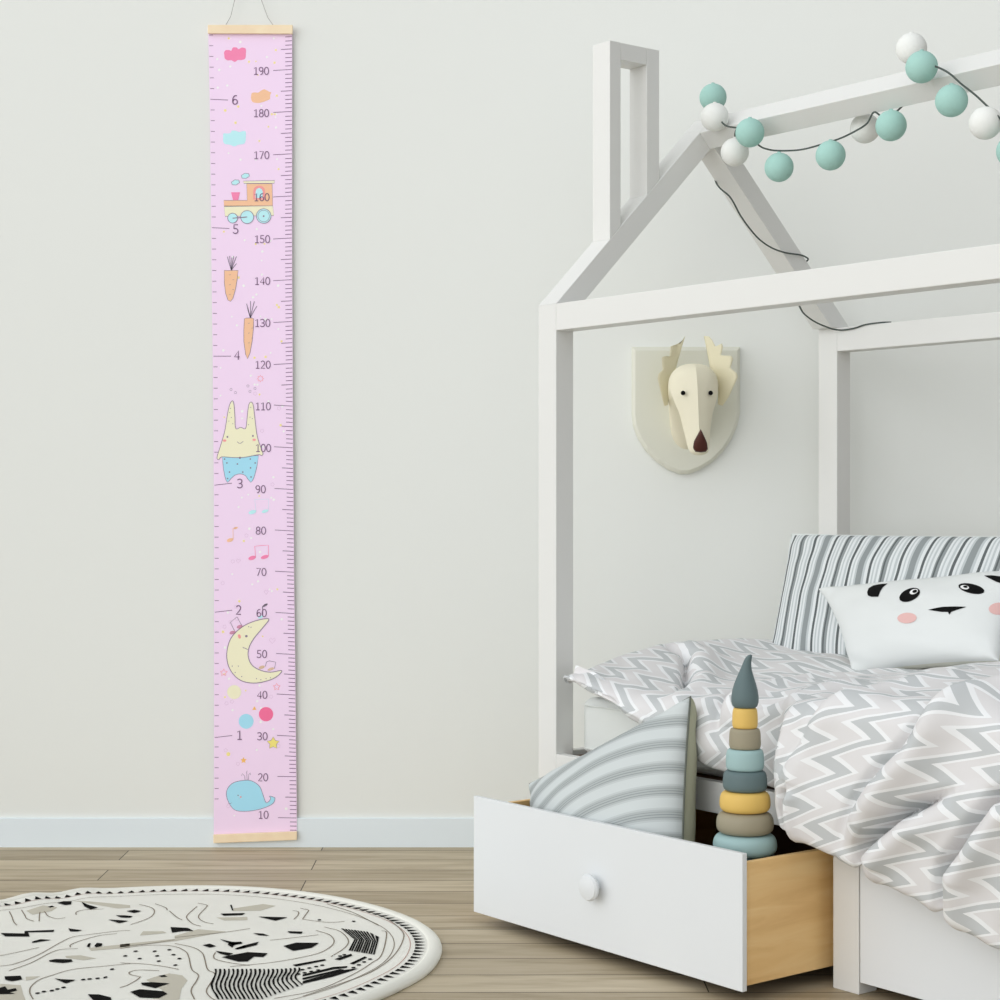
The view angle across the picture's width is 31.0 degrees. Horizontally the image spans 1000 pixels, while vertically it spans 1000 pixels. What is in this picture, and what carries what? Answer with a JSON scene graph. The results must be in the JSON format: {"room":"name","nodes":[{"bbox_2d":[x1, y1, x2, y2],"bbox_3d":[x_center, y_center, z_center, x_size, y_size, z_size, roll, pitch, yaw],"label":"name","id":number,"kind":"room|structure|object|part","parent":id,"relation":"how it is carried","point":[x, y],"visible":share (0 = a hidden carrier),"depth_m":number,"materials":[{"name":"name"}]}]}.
{"room":"child's bedroom","nodes":[
{"label":"child's bedroom","id":0,"kind":"room"},
{"bbox_2d":[0,847,921,999],"bbox_3d":[0.000,0.868,0.742,12.000,0.050,7.484,0,0,0],"label":"floor","id":1,"kind":"structure","parent":0,"point":[483,957],"depth_m":3.80,"materials":[{"name":"brown wood"}]},
{"bbox_2d":[0,885,441,999],"bbox_3d":[-0.660,0.830,3.334,1.102,0.025,1.102,0,0,0],"label":"round rug","id":2,"kind":"object","parent":1,"relation":"on","point":[174,942],"visible":1,"depth_m":3.36,"materials":[{"name":"beige fabric"}]},
{"bbox_2d":[474,40,999,999],"bbox_3d":[0.858,-0.063,3.298,1.133,1.812,1.678,0,0,-38],"label":"bed","id":3,"kind":"object","parent":1,"relation":"on","point":[701,910],"visible":0.72,"depth_m":3.44,"materials":[{"name":"white paint"}]},
{"bbox_3d":[0.116,0.219,3.748,0.047,1.248,0.058,0,0,-38],"label":"post","id":4,"kind":"part","parent":3,"relation":"part of","materials":[{"name":"white paint"}]},
{"bbox_3d":[0.450,0.552,4.015,0.808,0.058,0.025,0,0,-38],"label":"rail","id":5,"kind":"part","parent":3,"relation":"part of","materials":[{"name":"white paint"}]},
{"bbox_3d":[0.167,0.707,3.291,0.031,0.049,0.049,0,0,-38],"label":"knob","id":6,"kind":"part","parent":3,"relation":"part of","materials":[{"name":"white"}]},
{"bbox_3d":[0.180,0.706,3.305,0.011,0.231,0.746,0,0,-38],"label":"panel","id":7,"kind":"part","parent":3,"relation":"part of","materials":[{"name":"white wood"}]},
{"bbox_2d":[529,696,696,841],"bbox_3d":[0.206,0.572,3.414,0.178,0.421,0.512,0,0,-38],"label":"cushion","id":8,"kind":"object","parent":3,"relation":"in","point":[643,778],"visible":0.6,"depth_m":3.31,"materials":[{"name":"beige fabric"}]},
{"bbox_2d":[584,697,724,776],"bbox_3d":[0.945,0.468,3.368,0.791,0.118,1.554,0,0,-38],"label":"mattress","id":9,"kind":"object","parent":3,"relation":"on","point":[604,720],"visible":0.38,"depth_m":3.68,"materials":[{"name":"white fabric"}]},
{"bbox_2d":[563,638,999,949],"bbox_3d":[0.877,0.490,3.308,0.999,0.502,1.571,0,0,-38],"label":"duvet","id":10,"kind":"object","parent":9,"relation":"on","point":[894,773],"visible":0.76,"depth_m":2.96,"materials":[{"name":"fabric"}]},
{"bbox_2d":[819,571,999,670],"bbox_3d":[0.814,0.243,3.625,0.192,0.226,0.596,0,0,-38],"label":"pillow","id":11,"kind":"object","parent":10,"relation":"on","point":[946,621],"visible":0.95,"depth_m":3.52,"materials":[{"name":"white fabric"}]},
{"bbox_2d":[772,534,999,655],"bbox_3d":[0.849,0.227,3.812,0.174,0.309,0.737,0,0,-38],"label":"pillow","id":12,"kind":"object","parent":9,"relation":"on","point":[806,621],"visible":0.53,"depth_m":3.89,"materials":[{"name":"white fabric"}]},
{"bbox_3d":[0.602,0.552,3.100,0.022,0.058,1.562,0,0,-38],"label":"rail","id":13,"kind":"part","parent":3,"relation":"part of","materials":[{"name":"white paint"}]},
{"bbox_3d":[0.444,0.711,3.503,0.648,0.207,0.726,0,0,-38],"label":"drawer","id":14,"kind":"part","parent":3,"relation":"part of","materials":[{"name":"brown wood"}]},
{"bbox_2d":[713,654,776,860],"bbox_3d":[0.427,0.533,3.143,0.138,0.527,0.138,0,0,-38],"label":"stacking toy","id":15,"kind":"object","parent":3,"relation":"in","point":[744,824],"visible":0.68,"depth_m":3.12,"materials":[{"name":"multicoloured wood"}]},
{"bbox_3d":[0.792,0.219,4.271,0.047,1.248,0.058,0,0,-38],"label":"post","id":16,"kind":"part","parent":3,"relation":"part of","materials":[{"name":"white paint"}]},
{"bbox_2d":[699,32,999,330],"bbox_3d":[0.897,-0.666,3.691,0.528,0.540,1.132,0,0,-38],"label":"garland","id":17,"kind":"object","parent":3,"relation":"hanging from","point":[921,66],"visible":0.95,"depth_m":3.67,"materials":[{"name":"teal fabric"}]},
{"bbox_3d":[0.612,0.712,3.108,0.047,0.262,0.058,0,0,-38],"label":"leg","id":18,"kind":"part","parent":3,"relation":"part of","materials":[{"name":"white paint"}]},
{"bbox_3d":[0.845,0.706,2.776,0.011,0.231,0.745,0,0,-38],"label":"panel","id":19,"kind":"part","parent":3,"relation":"part of","materials":[{"name":"white wood"}]},
{"bbox_2d":[0,0,999,817],"bbox_3d":[0.000,-0.757,4.434,12.000,3.200,0.100,0,0,0],"label":"wall","id":20,"kind":"structure","parent":0,"point":[442,150],"depth_m":4.38,"materials":[{"name":"white paint"}]},
{"bbox_2d":[0,818,473,846],"bbox_3d":[0.000,0.808,4.380,12.000,0.071,0.008,0,0,0],"label":"baseboard","id":21,"kind":"structure","parent":20,"relation":"attached to","point":[14,832],"depth_m":4.38,"materials":[{"name":"white paint"}]},
{"bbox_2d":[208,0,296,842],"bbox_3d":[-0.600,-0.230,4.380,0.216,2.122,0.030,0,0,0],"label":"chart","id":22,"kind":"object","parent":20,"relation":"hanging from","point":[250,66],"visible":1,"depth_m":4.37,"materials":[{"name":"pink fabric"}]},
{"bbox_3d":[-0.605,-1.140,4.368,0.206,0.022,0.008,0,0,0],"label":"wooden rod","id":23,"kind":"part","parent":22,"relation":"part of","materials":[{"name":"brown wood"}]},
{"bbox_3d":[-0.593,0.817,4.368,0.203,0.028,0.008,0,0,0],"label":"wooden rod","id":24,"kind":"part","parent":22,"relation":"part of","materials":[{"name":"brown wood"}]},
{"bbox_2d":[632,336,739,473],"bbox_3d":[0.451,-0.228,4.265,0.262,0.330,0.236,0,0,0],"label":"trophy","id":25,"kind":"object","parent":20,"relation":"attached to","point":[686,400],"visible":1,"depth_m":4.36,"materials":[{"name":"white paint"}]}
]}

